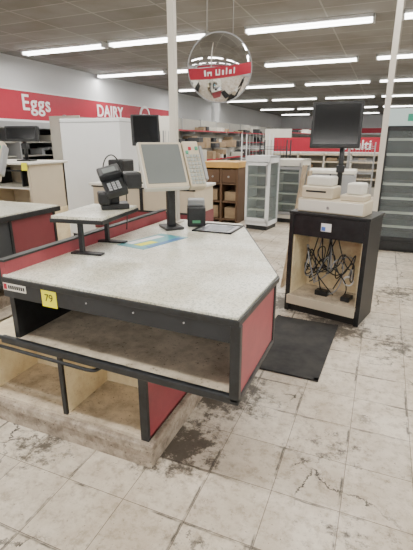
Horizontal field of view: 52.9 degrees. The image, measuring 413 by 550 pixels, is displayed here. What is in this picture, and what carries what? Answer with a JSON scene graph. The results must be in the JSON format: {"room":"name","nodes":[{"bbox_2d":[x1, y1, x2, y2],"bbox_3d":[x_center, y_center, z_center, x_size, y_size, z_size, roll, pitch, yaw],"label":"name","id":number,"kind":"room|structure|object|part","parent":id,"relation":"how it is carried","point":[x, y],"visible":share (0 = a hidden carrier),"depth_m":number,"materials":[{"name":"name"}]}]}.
{"room":"supermarket","nodes":[
{"label":"supermarket","id":0,"kind":"room"},
{"bbox_2d":[0,53,281,128],"bbox_3d":[-1.971,-6.182,18.197,0.150,3.600,46.000,7,19,21],"label":"wall","id":1,"kind":"structure","parent":0,"point":[15,72],"depth_m":14.33,"materials":[{"name":"paint"}]},
{"bbox_2d":[0,86,168,122],"bbox_3d":[-4.630,-4.681,11.592,0.100,0.850,15.500,7,19,21],"label":"wall sign","id":2,"kind":"object","parent":1,"relation":"attached to","point":[16,104],"visible":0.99,"depth_m":12.03,"materials":[{"name":"red paint"}]},
{"bbox_2d":[0,196,412,549],"bbox_3d":[6.459,-3.343,15.449,18.100,0.100,46.000,7,19,21],"label":"floor","id":3,"kind":"structure","parent":0,"point":[299,463],"depth_m":2.07,"materials":[{"name":"tile"}]},
{"bbox_2d":[0,120,53,159],"bbox_3d":[-3.895,-3.478,12.517,1.030,1.970,15.000,7,19,21],"label":"shelving","id":4,"kind":"object","parent":3,"relation":"on","point":[41,150],"visible":0.1,"depth_m":10.70,"materials":[{"name":"grey metal"}]},
{"bbox_2d":[0,201,60,308],"bbox_3d":[-2.444,-0.089,3.796,1.270,0.920,1.880,7,19,21],"label":"checkout counter","id":5,"kind":"object","parent":3,"relation":"on","point":[24,226],"depth_m":3.97,"materials":[{"name":"laminate"}]},
{"bbox_2d":[0,141,8,181],"bbox_3d":[-1.991,-0.857,3.669,0.475,0.619,0.245,1,18,2],"label":"cash register","id":6,"kind":"object","parent":5,"relation":"on","point":[4,150],"visible":1,"depth_m":3.60,"materials":[{"name":"white plastic"}]},
{"bbox_3d":[-2.010,-0.062,3.326,0.030,0.560,1.140,7,19,21],"label":"panel","id":7,"kind":"part","parent":5,"relation":"part of","materials":[{"name":"red laminate"}]},
{"bbox_3d":[-1.901,0.001,3.617,0.045,0.860,1.740,7,19,21],"label":"trim","id":8,"kind":"part","parent":5,"relation":"part of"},
{"bbox_2d":[0,201,57,217],"bbox_3d":[-2.444,-0.520,3.655,1.240,0.012,1.850,7,19,21],"label":"countertop","id":9,"kind":"structure","parent":5,"relation":"on","point":[7,208],"depth_m":4.07,"materials":[{"name":"laminate"}]},
{"bbox_3d":[-1.683,-0.306,4.077,0.030,0.560,0.550,7,19,21],"label":"panel","id":10,"kind":"part","parent":5,"relation":"part of","materials":[{"name":"red laminate"}]},
{"bbox_2d":[0,159,70,239],"bbox_3d":[-2.415,-0.837,5.482,1.050,1.300,0.698,7,19,21],"label":"cabinet","id":11,"kind":"object","parent":3,"relation":"on","point":[39,181],"visible":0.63,"depth_m":5.30,"materials":[{"name":"beige wood"}]},
{"bbox_2d":[0,182,29,189],"bbox_3d":[-2.410,-1.164,5.389,0.870,0.020,0.550,7,19,21],"label":"shelf","id":12,"kind":"object","parent":11,"relation":"attached to","point":[9,185],"depth_m":5.16,"materials":[{"name":"beige wood"}]},
{"bbox_2d":[4,126,38,160],"bbox_3d":[-2.248,-1.627,5.139,0.460,0.410,0.142,5,19,14],"label":"computer monitor","id":13,"kind":"object","parent":11,"relation":"on","point":[24,134],"visible":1,"depth_m":5.06,"materials":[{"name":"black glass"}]},
{"bbox_3d":[-2.264,-1.725,5.046,0.410,0.130,0.004,5,11,14],"label":"panel","id":14,"kind":"part","parent":13,"relation":"part of","materials":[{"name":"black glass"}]},
{"bbox_3d":[-2.248,-1.590,5.152,0.044,0.303,0.044,5,19,14],"label":"post","id":15,"kind":"part","parent":13,"relation":"part of","materials":[{"name":"black plastic"}]},
{"bbox_2d":[49,115,98,159],"bbox_3d":[-0.434,-5.030,17.046,0.900,2.120,15.535,7,19,21],"label":"shelving","id":16,"kind":"object","parent":3,"relation":"on","point":[54,121],"visible":0.02,"depth_m":10.14,"materials":[{"name":"metal"}]},
{"bbox_3d":[-3.403,-2.803,10.234,0.900,2.100,0.020,7,19,21],"label":"panel","id":17,"kind":"part","parent":16,"relation":"part of","materials":[{"name":"white plastic"}]},
{"bbox_2d":[59,117,139,235],"bbox_3d":[-1.569,-1.587,6.883,1.095,1.860,1.010,7,19,21],"label":"partition panel","id":18,"kind":"object","parent":3,"relation":"on","point":[86,142],"visible":0.41,"depth_m":6.33,"materials":[{"name":"paint"}]},
{"bbox_2d":[0,209,279,467],"bbox_3d":[-0.241,0.224,2.713,1.552,0.995,1.769,7,19,21],"label":"checkout counter","id":19,"kind":"object","parent":3,"relation":"on","point":[112,353],"depth_m":2.12,"materials":[{"name":"laminate"}]},
{"bbox_2d":[8,285,23,291],"bbox_3d":[-0.921,0.064,2.011,0.107,0.018,0.004,8,20,24],"label":"print","id":20,"kind":"object","parent":19,"relation":"on","point":[11,288],"depth_m":2.01},
{"bbox_3d":[-0.662,-0.049,2.850,0.030,0.340,1.670,7,19,21],"label":"panel","id":21,"kind":"part","parent":19,"relation":"part of","materials":[{"name":"black laminate"}]},
{"bbox_3d":[-0.640,0.464,2.450,1.064,0.402,0.682,7,19,21],"label":"cabinet edge trim","id":22,"kind":"part","parent":19,"relation":"part of","materials":[{"name":"black metal"}]},
{"bbox_3d":[-0.680,-0.266,2.782,0.035,0.085,1.680,7,19,21],"label":"rail","id":23,"kind":"part","parent":19,"relation":"part of","materials":[{"name":"red laminate"}]},
{"bbox_2d":[50,204,138,255],"bbox_3d":[-0.667,-0.289,2.564,0.331,0.222,0.496,5,19,14],"label":"shelf","id":24,"kind":"object","parent":19,"relation":"on","point":[92,214],"visible":0.98,"depth_m":2.39,"materials":[{"name":"laminate"}]},
{"bbox_3d":[-0.720,-0.216,2.385,0.024,0.185,0.024,5,19,14],"label":"leg","id":25,"kind":"part","parent":24,"relation":"part of","materials":[{"name":"black metal"}]},
{"bbox_3d":[-0.667,-0.386,2.533,0.315,0.018,0.480,5,19,14],"label":"shelf","id":26,"kind":"part","parent":24,"relation":"part of","materials":[{"name":"laminate"}]},
{"bbox_3d":[-0.642,-0.309,2.671,0.024,0.185,0.024,5,19,14],"label":"leg","id":27,"kind":"part","parent":24,"relation":"part of","materials":[{"name":"black metal"}]},
{"bbox_2d":[96,154,141,228],"bbox_3d":[-0.566,-0.503,2.670,0.270,0.521,0.450,-6,19,-17],"label":"card terminal","id":28,"kind":"object","parent":24,"relation":"on","point":[116,182],"visible":0.98,"depth_m":2.53,"materials":[{"name":"black plastic"}]},
{"bbox_2d":[96,163,121,181],"bbox_3d":[-0.602,-0.634,2.570,0.140,0.045,0.120,-19,44,-12],"label":"hood","id":29,"kind":"object","parent":28,"relation":"attached to","point":[109,173],"depth_m":2.53,"materials":[{"name":"black plastic"}]},
{"bbox_3d":[-0.604,-0.535,2.767,0.093,0.521,0.274,4,18,12],"label":"cord","id":30,"kind":"part","parent":28,"relation":"part of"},
{"bbox_3d":[-0.576,-0.496,2.582,0.060,0.100,0.060,-6,19,-17],"label":"stem","id":31,"kind":"part","parent":28,"relation":"part of","materials":[{"name":"black plastic"}]},
{"bbox_2d":[17,310,229,392],"bbox_3d":[-0.359,0.347,2.127,1.210,0.020,0.535,7,19,21],"label":"shelf","id":32,"kind":"object","parent":19,"relation":"attached to","point":[170,359],"depth_m":2.04,"materials":[{"name":"beige wood"}]},
{"bbox_2d":[3,219,276,320],"bbox_3d":[-0.113,-0.155,2.534,1.250,0.012,1.745,7,19,21],"label":"countertop","id":33,"kind":"structure","parent":19,"relation":"on","point":[213,274],"depth_m":2.07,"materials":[{"name":"laminate"}]},
{"bbox_2d":[136,141,208,230],"bbox_3d":[-0.239,-0.643,3.011,0.475,0.619,0.245,-8,20,-22],"label":"cash register","id":34,"kind":"object","parent":19,"relation":"on","point":[170,167],"visible":1,"depth_m":2.94,"materials":[{"name":"white plastic"}]},
{"bbox_3d":[-0.263,-0.362,3.115,0.140,0.020,0.180,-8,20,-22],"label":"plate","id":35,"kind":"part","parent":34,"relation":"part of","materials":[{"name":"black metal"}]},
{"bbox_3d":[-0.099,-0.797,3.026,0.120,0.360,0.070,-8,-12,-22],"label":"key panel","id":36,"kind":"part","parent":34,"relation":"part of","materials":[{"name":"beige plastic"}]},
{"bbox_2d":[187,198,205,226],"bbox_3d":[-0.080,-0.486,3.205,0.140,0.200,0.173,-1,18,-2],"label":"receipt printer","id":37,"kind":"object","parent":19,"relation":"on","point":[196,210],"visible":1,"depth_m":3.14,"materials":[{"name":"black plastic"}]},
{"bbox_3d":[0.088,-0.347,3.093,0.270,0.006,0.260,7,19,21],"label":"scanner plate","id":38,"kind":"part","parent":19,"relation":"part of","materials":[{"name":"metal"}]},
{"bbox_3d":[0.088,-0.350,3.091,0.210,0.002,0.200,7,19,21],"label":"scanner glass","id":39,"kind":"part","parent":19,"relation":"part of","materials":[{"name":"clear glass"}]},
{"bbox_3d":[0.219,0.272,1.856,0.042,0.345,0.587,7,19,21],"label":"trim","id":40,"kind":"part","parent":19,"relation":"part of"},
{"bbox_3d":[0.223,0.257,1.862,0.027,0.310,0.545,7,19,21],"label":"panel","id":41,"kind":"part","parent":19,"relation":"part of","materials":[{"name":"red laminate"}]},
{"bbox_2d":[89,181,215,228],"bbox_3d":[-0.693,-0.697,5.488,1.500,1.030,0.650,7,19,21],"label":"checkout counter","id":42,"kind":"object","parent":3,"relation":"on","point":[147,202],"visible":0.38,"depth_m":5.14,"materials":[{"name":"beige wood"}]},
{"bbox_2d":[108,159,140,172],"bbox_3d":[-1.092,-1.371,5.439,0.400,0.280,0.436,7,19,21],"label":"computer monitor","id":43,"kind":"object","parent":42,"relation":"on","point":[126,164],"visible":0.2,"depth_m":5.35,"materials":[{"name":"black plastic"}]},
{"bbox_3d":[-0.805,-0.932,5.127,1.460,0.300,0.015,7,19,21],"label":"trim","id":44,"kind":"part","parent":42,"relation":"part of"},
{"bbox_2d":[130,114,159,183],"bbox_3d":[-0.745,-1.544,5.115,0.340,0.810,0.165,-5,19,-15],"label":"computer monitor","id":45,"kind":"object","parent":42,"relation":"on","point":[144,128],"visible":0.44,"depth_m":4.99,"materials":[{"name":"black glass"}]},
{"bbox_3d":[-0.732,-1.754,4.998,0.290,0.310,0.004,-5,7,-15],"label":"panel","id":46,"kind":"part","parent":45,"relation":"part of","materials":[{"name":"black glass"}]},
{"bbox_2d":[89,181,215,189],"bbox_3d":[-0.693,-1.172,5.333,1.500,0.030,0.650,7,19,21],"label":"countertop","id":47,"kind":"structure","parent":42,"relation":"on","point":[99,183],"depth_m":5.27,"materials":[{"name":"white plastic"}]},
{"bbox_2d":[166,0,183,222],"bbox_3d":[-0.245,-1.705,2.944,0.100,2.679,0.100,7,19,21],"label":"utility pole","id":48,"kind":"object","parent":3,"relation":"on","point":[171,4],"visible":0.6,"depth_m":3.01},
{"bbox_2d":[211,102,213,121],"bbox_3d":[0.315,-7.062,20.899,0.240,3.599,0.240,7,19,21],"label":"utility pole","id":49,"kind":"object","parent":3,"relation":"on","point":[212,104],"visible":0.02,"depth_m":20.52,"materials":[{"name":"white paint"}]},
{"bbox_2d":[214,103,219,121],"bbox_3d":[0.396,-5.344,15.618,0.320,3.599,0.320,7,19,21],"label":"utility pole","id":50,"kind":"object","parent":3,"relation":"on","point":[216,105],"visible":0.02,"depth_m":15.34,"materials":[{"name":"white paint"}]},
{"bbox_2d":[159,115,276,159],"bbox_3d":[1.988,-5.222,17.636,0.900,2.120,16.535,7,19,21],"label":"shelving","id":51,"kind":"object","parent":3,"relation":"on","point":[187,128],"visible":0.28,"depth_m":13.13,"materials":[{"name":"metal"}]},
{"bbox_3d":[-1.173,-2.852,10.385,0.900,2.100,0.020,7,19,21],"label":"panel","id":52,"kind":"part","parent":51,"relation":"part of","materials":[{"name":"white plastic"}]},
{"bbox_3d":[2.346,-5.241,17.477,0.010,1.355,16.500,7,19,21],"label":"price rail","id":53,"kind":"part","parent":51,"relation":"part of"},
{"bbox_2d":[188,138,253,160],"bbox_3d":[0.406,-2.783,10.980,0.800,1.600,3.835,7,19,21],"label":"shelving","id":54,"kind":"object","parent":3,"relation":"on","point":[216,153],"visible":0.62,"depth_m":10.14,"materials":[{"name":"cardboard"}]},
{"bbox_3d":[-0.324,-2.119,9.343,0.700,1.350,0.020,7,19,21],"label":"panel","id":55,"kind":"part","parent":54,"relation":"part of","materials":[{"name":"white plastic"}]},
{"bbox_3d":[0.687,-2.746,10.873,0.010,0.695,3.800,7,19,21],"label":"price rail","id":56,"kind":"part","parent":54,"relation":"part of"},
{"bbox_2d":[205,160,245,223],"bbox_3d":[0.362,-1.660,8.238,0.760,1.160,0.640,7,19,21],"label":"wooden display cabinet","id":57,"kind":"object","parent":3,"relation":"on","point":[228,176],"visible":0.8,"depth_m":8.02,"materials":[{"name":"orange wood"}]},
{"bbox_2d":[241,133,273,160],"bbox_3d":[1.285,-2.719,10.621,0.724,1.700,0.424,7,19,21],"label":"display rack","id":58,"kind":"object","parent":3,"relation":"on","point":[268,148],"visible":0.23,"depth_m":10.47,"materials":[{"name":"grey metal"}]},
{"bbox_2d":[244,155,280,229],"bbox_3d":[0.997,-1.494,7.516,0.440,1.290,0.550,10,21,29],"label":"cooler","id":59,"kind":"object","parent":3,"relation":"on","point":[262,171],"visible":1,"depth_m":7.35,"materials":[{"name":"white paint"}]},
{"bbox_3d":[0.881,-1.461,7.320,0.352,0.910,0.006,10,21,29],"label":"door glass","id":60,"kind":"part","parent":59,"relation":"part of","materials":[{"name":"clear glass"}]},
{"bbox_3d":[0.882,-1.457,7.322,0.432,1.020,0.035,10,21,29],"label":"door frame","id":61,"kind":"part","parent":59,"relation":"part of","materials":[{"name":"white paint"}]},
{"bbox_3d":[1.030,-1.708,7.109,0.020,0.350,0.030,10,21,29],"label":"door handle","id":62,"kind":"part","parent":59,"relation":"part of","materials":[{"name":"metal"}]},
{"bbox_3d":[1.189,-1.488,7.436,0.010,1.010,0.390,10,21,29],"label":"glass","id":63,"kind":"part","parent":59,"relation":"part of","materials":[{"name":"clear glass"}]},
{"bbox_2d":[259,140,291,157],"bbox_3d":[1.549,-2.279,9.511,0.624,1.550,0.424,7,19,21],"label":"display rack","id":64,"kind":"object","parent":3,"relation":"on","point":[280,149],"visible":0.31,"depth_m":9.35,"materials":[{"name":"metal"}]},
{"bbox_2d":[265,128,310,154],"bbox_3d":[4.990,-5.937,20.080,0.900,1.968,13.535,7,19,21],"label":"wall","id":65,"kind":"structure","parent":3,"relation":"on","point":[278,133],"depth_m":14.05,"materials":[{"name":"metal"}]},
{"bbox_3d":[2.404,-3.973,14.153,0.900,1.900,0.020,7,19,21],"label":"panel","id":66,"kind":"part","parent":65,"relation":"part of","materials":[{"name":"white paint"}]},
{"bbox_2d":[277,158,310,222],"bbox_3d":[1.666,-1.677,8.226,0.560,1.200,0.650,10,20,27],"label":"cooler","id":67,"kind":"object","parent":3,"relation":"on","point":[290,168],"visible":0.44,"depth_m":7.95,"materials":[{"name":"white plastic"}]},
{"bbox_3d":[1.534,-1.621,7.988,0.472,0.800,0.006,10,20,27],"label":"door glass","id":68,"kind":"part","parent":67,"relation":"part of","materials":[{"name":"clear glass"}]},
{"bbox_3d":[1.534,-1.616,7.990,0.552,0.910,0.035,10,20,27],"label":"door frame","id":69,"kind":"part","parent":67,"relation":"part of","materials":[{"name":"grey metal"}]},
{"bbox_2d":[280,165,312,287],"bbox_3d":[0.951,-0.496,4.405,0.201,1.312,0.200,11,21,31],"label":"leaning board","id":70,"kind":"object","parent":3,"relation":"on","point":[304,167],"visible":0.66,"depth_m":4.21,"materials":[{"name":"beige wood"}]},
{"bbox_2d":[259,315,337,381],"bbox_3d":[0.704,0.544,3.313,0.540,0.015,0.970,8,20,23],"label":"floor mat","id":71,"kind":"object","parent":3,"relation":"on","point":[300,348],"visible":0.74,"depth_m":3.23,"materials":[{"name":"black rubber"}]},
{"bbox_2d":[272,137,380,195],"bbox_3d":[3.596,-3.352,12.436,3.200,1.780,0.680,7,19,21],"label":"shelving","id":72,"kind":"object","parent":3,"relation":"on","point":[320,157],"visible":0.46,"depth_m":12.28,"materials":[{"name":"metal"}]},
{"bbox_3d":[3.497,-3.579,12.110,3.200,0.035,0.090,7,19,21],"label":"header rail","id":73,"kind":"part","parent":72,"relation":"part of","materials":[{"name":"beige metal"}]},
{"bbox_2d":[284,208,384,326],"bbox_3d":[1.142,-0.106,3.802,0.710,0.950,0.460,13,22,34],"label":"stand","id":74,"kind":"object","parent":3,"relation":"on","point":[332,258],"visible":1,"depth_m":3.77,"materials":[{"name":"black wood"}]},
{"bbox_3d":[0.770,-0.111,3.857,0.041,0.925,0.020,13,22,34],"label":"trim","id":75,"kind":"part","parent":74,"relation":"part of","materials":[{"name":"wood"}]},
{"bbox_2d":[288,283,355,311],"bbox_3d":[1.133,0.202,3.890,0.630,0.030,0.390,13,22,34],"label":"shelf","id":76,"kind":"object","parent":74,"relation":"attached to","point":[304,293],"depth_m":3.83,"materials":[{"name":"beige wood"}]},
{"bbox_2d":[298,175,372,216],"bbox_3d":[1.109,-0.691,3.574,0.580,0.300,0.258,13,22,34],"label":"cash register","id":77,"kind":"object","parent":74,"relation":"on","point":[321,194],"visible":1,"depth_m":3.52,"materials":[{"name":"beige plastic"}]},
{"bbox_3d":[1.016,-0.827,3.637,0.230,0.080,0.155,13,22,34],"label":"printer lid","id":78,"kind":"part","parent":77,"relation":"part of","materials":[{"name":"white plastic"}]},
{"bbox_3d":[1.040,-0.574,3.514,0.560,0.095,0.010,13,22,34],"label":"drawer","id":79,"kind":"part","parent":77,"relation":"part of","materials":[{"name":"white plastic"}]},
{"bbox_3d":[1.114,-0.605,3.610,0.580,0.115,0.240,13,22,34],"label":"drawer","id":80,"kind":"part","parent":77,"relation":"part of","materials":[{"name":"beige plastic"}]},
{"bbox_2d":[309,101,364,185],"bbox_3d":[1.126,-1.043,3.672,0.420,0.910,0.136,7,19,19],"label":"computer monitor","id":81,"kind":"object","parent":74,"relation":"on","point":[338,124],"visible":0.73,"depth_m":3.55,"materials":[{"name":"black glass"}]},
{"bbox_3d":[1.111,-1.290,3.549,0.370,0.330,0.004,7,11,19],"label":"panel","id":82,"kind":"part","parent":81,"relation":"part of","materials":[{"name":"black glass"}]},
{"bbox_3d":[1.193,-0.958,3.693,0.044,0.704,0.044,7,19,19],"label":"post","id":83,"kind":"part","parent":81,"relation":"part of","materials":[{"name":"black metal"}]},
{"bbox_3d":[1.302,0.011,3.483,0.041,0.925,0.020,13,22,34],"label":"trim","id":84,"kind":"part","parent":74,"relation":"part of","materials":[{"name":"black wood"}]},
{"bbox_2d":[311,168,357,195],"bbox_3d":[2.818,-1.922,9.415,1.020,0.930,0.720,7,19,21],"label":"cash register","id":85,"kind":"object","parent":3,"relation":"on","point":[349,175],"visible":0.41,"depth_m":8.96,"materials":[{"name":"white plastic"}]},
{"bbox_3d":[2.818,-2.326,9.284,1.020,0.080,0.720,7,19,21],"label":"lid","id":86,"kind":"part","parent":85,"relation":"part of","materials":[{"name":"white plastic"}]},
{"bbox_2d":[346,142,376,193],"bbox_3d":[3.854,-2.562,10.463,0.624,1.500,0.424,7,19,21],"label":"display rack","id":87,"kind":"object","parent":3,"relation":"on","point":[348,160],"visible":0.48,"depth_m":10.34,"materials":[{"name":"grey metal"}]},
{"bbox_2d":[372,0,403,210],"bbox_3d":[1.736,-1.563,3.994,0.110,3.599,0.110,7,19,21],"label":"pillar","id":88,"kind":"structure","parent":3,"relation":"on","point":[400,3],"depth_m":3.94,"materials":[{"name":"white paint"}]},
{"bbox_2d":[377,108,412,252],"bbox_3d":[3.678,-1.262,5.739,2.380,1.950,0.800,7,19,21],"label":"beverage cooler","id":89,"kind":"object","parent":3,"relation":"on","point":[396,189],"visible":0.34,"depth_m":5.79,"materials":[{"name":"grey metal"}]},
{"bbox_3d":[2.718,-1.238,5.763,0.507,1.450,0.006,7,19,21],"label":"door glass","id":90,"kind":"part","parent":89,"relation":"part of","materials":[{"name":"clear glass"}]},
{"bbox_2d":[0,0,412,115],"bbox_3d":[6.459,-6.862,14.304,18.100,0.100,46.000,7,19,21],"label":"ceiling","id":91,"kind":"structure","parent":0,"point":[24,24],"depth_m":8.90,"materials":[{"name":"tile"}]},
{"bbox_2d":[21,41,107,55],"bbox_3d":[-3.314,-5.218,9.592,2.320,0.110,0.240,7,19,21],"label":"fluorescent light","id":92,"kind":"object","parent":91,"relation":"attached to","point":[100,44],"visible":0.98,"depth_m":9.49,"materials":[{"name":"white paint"}]},
{"bbox_2d":[96,69,166,77],"bbox_3d":[-2.400,-6.390,13.194,2.470,0.110,0.240,7,19,21],"label":"fluorescent light","id":93,"kind":"object","parent":91,"relation":"attached to","point":[159,71],"visible":1,"depth_m":13.09,"materials":[{"name":"white paint"}]},
{"bbox_2d":[107,34,166,47],"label":"fluorescent light","id":94,"kind":"object","parent":91,"relation":"attached to","point":[157,38],"depth_m":8.79,"materials":[{"name":"white paint"}]},
{"bbox_2d":[177,68,187,72],"bbox_3d":[0.049,-6.076,12.230,2.470,0.110,0.240,7,19,21],"label":"fluorescent light","id":95,"kind":"object","parent":91,"relation":"attached to","point":[179,70],"visible":0.02,"depth_m":12.44,"materials":[{"name":"white paint"}]},
{"bbox_2d":[178,88,194,91],"bbox_3d":[-0.070,-7.665,17.114,2.320,0.110,0.240,7,19,21],"label":"fluorescent light","id":96,"kind":"object","parent":91,"relation":"attached to","point":[181,89],"visible":0.39,"depth_m":17.32,"materials":[{"name":"white paint"}]},
{"bbox_2d":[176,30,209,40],"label":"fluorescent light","id":97,"kind":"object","parent":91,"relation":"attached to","point":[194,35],"depth_m":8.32,"materials":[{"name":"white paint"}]},
{"bbox_2d":[187,0,251,102],"bbox_3d":[0.125,-2.455,3.690,0.610,1.715,0.144,0,18,0],"label":"convex mirror","id":98,"kind":"object","parent":91,"relation":"hanging from","point":[219,65],"visible":1,"depth_m":3.83,"materials":[{"name":"grey metal"}]},
{"bbox_2d":[226,99,267,102],"bbox_3d":[2.150,-9.323,22.210,2.320,0.110,0.240,7,19,21],"label":"fluorescent light","id":99,"kind":"object","parent":91,"relation":"attached to","point":[246,100],"visible":0.74,"depth_m":22.09,"materials":[{"name":"white paint"}]},
{"bbox_2d":[246,83,295,88],"bbox_3d":[2.286,-7.363,16.186,2.320,0.110,0.240,7,19,21],"label":"fluorescent light","id":100,"kind":"object","parent":91,"relation":"attached to","point":[281,84],"visible":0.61,"depth_m":16.01,"materials":[{"name":"white paint"}]},
{"bbox_2d":[260,108,294,110],"bbox_3d":[4.829,-11.323,28.360,2.320,0.110,0.240,7,19,21],"label":"fluorescent light","id":101,"kind":"object","parent":91,"relation":"attached to","point":[270,108],"visible":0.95,"depth_m":28.22,"materials":[{"name":"white paint"}]},
{"bbox_2d":[272,97,317,100],"bbox_3d":[4.506,-9.021,21.282,2.320,0.110,0.240,7,19,21],"label":"fluorescent light","id":102,"kind":"object","parent":91,"relation":"attached to","point":[300,98],"visible":0.97,"depth_m":21.16,"materials":[{"name":"white paint"}]},
{"bbox_2d":[281,113,309,114],"bbox_3d":[7.316,-13.181,34.071,2.320,0.110,0.240,7,19,21],"label":"fluorescent light","id":103,"kind":"object","parent":91,"relation":"attached to","point":[302,113],"visible":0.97,"depth_m":33.88,"materials":[{"name":"white paint"}]},
{"bbox_2d":[244,13,375,35],"bbox_3d":[1.832,-4.559,7.565,2.320,0.110,0.240,7,19,21],"label":"fluorescent light","id":104,"kind":"object","parent":91,"relation":"attached to","point":[368,17],"visible":1,"depth_m":7.47,"materials":[{"name":"white paint"}]},
{"bbox_2d":[264,56,358,67],"bbox_3d":[2.774,-5.727,11.156,2.470,0.110,0.240,7,19,21],"label":"fluorescent light","id":105,"kind":"object","parent":91,"relation":"attached to","point":[345,58],"visible":1,"depth_m":11.06,"materials":[{"name":"white paint"}]},
{"bbox_2d":[304,79,370,85],"bbox_3d":[4.781,-7.044,15.204,2.320,0.110,0.240,7,19,21],"label":"fluorescent light","id":106,"kind":"object","parent":91,"relation":"attached to","point":[360,80],"visible":1,"depth_m":15.11,"materials":[{"name":"white paint"}]},
{"bbox_2d":[325,95,374,98],"bbox_3d":[7.000,-8.701,20.299,2.320,0.110,0.240,7,19,21],"label":"fluorescent light","id":107,"kind":"object","parent":91,"relation":"attached to","point":[354,96],"visible":0.98,"depth_m":20.19,"materials":[{"name":"white paint"}]},
{"bbox_2d":[376,53,390,60],"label":"fluorescent light","id":108,"kind":"object","parent":91,"relation":"attached to","point":[388,55],"depth_m":10.41,"materials":[{"name":"white paint"}]},
{"bbox_2d":[379,78,387,82],"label":"fluorescent light","id":109,"kind":"object","parent":91,"relation":"attached to","point":[381,79],"depth_m":14.54,"materials":[{"name":"white paint"}]},
{"bbox_2d":[381,93,412,96],"bbox_3d":[9.402,-8.394,19.353,2.320,0.110,0.240,7,19,21],"label":"fluorescent light","id":110,"kind":"object","parent":91,"relation":"attached to","point":[408,94],"visible":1,"depth_m":19.42,"materials":[{"name":"white paint"}]},
{"bbox_2d":[383,104,412,106],"bbox_3d":[12.081,-10.394,25.503,2.320,0.110,0.240,7,19,21],"label":"fluorescent light","id":111,"kind":"object","parent":91,"relation":"attached to","point":[412,104],"visible":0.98,"depth_m":25.45,"materials":[{"name":"white paint"}]},
{"bbox_2d":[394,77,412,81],"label":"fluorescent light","id":112,"kind":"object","parent":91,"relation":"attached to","point":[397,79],"depth_m":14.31,"materials":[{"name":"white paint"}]},
{"bbox_2d":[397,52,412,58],"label":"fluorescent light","id":113,"kind":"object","parent":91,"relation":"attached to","point":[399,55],"depth_m":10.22,"materials":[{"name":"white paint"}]},
{"bbox_2d":[402,9,412,20],"bbox_3d":[4.373,-4.233,6.564,2.320,0.110,0.240,7,19,21],"label":"fluorescent light","id":114,"kind":"object","parent":91,"relation":"attached to","point":[407,13],"visible":0.95,"depth_m":6.88,"materials":[{"name":"white paint"}]},
{"bbox_2d":[282,114,382,128],"bbox_3d":[15.290,-11.697,35.149,18.100,3.600,0.150,7,19,21],"label":"wall","id":115,"kind":"structure","parent":0,"point":[372,120],"depth_m":37.16,"materials":[{"name":"paint"}]},
{"bbox_2d":[292,128,381,136],"bbox_3d":[15.126,-11.011,34.818,17.000,2.500,0.850,7,19,21],"label":"wall","id":116,"kind":"structure","parent":0,"point":[366,132],"depth_m":34.87,"materials":[{"name":"red paint"}]}
]}

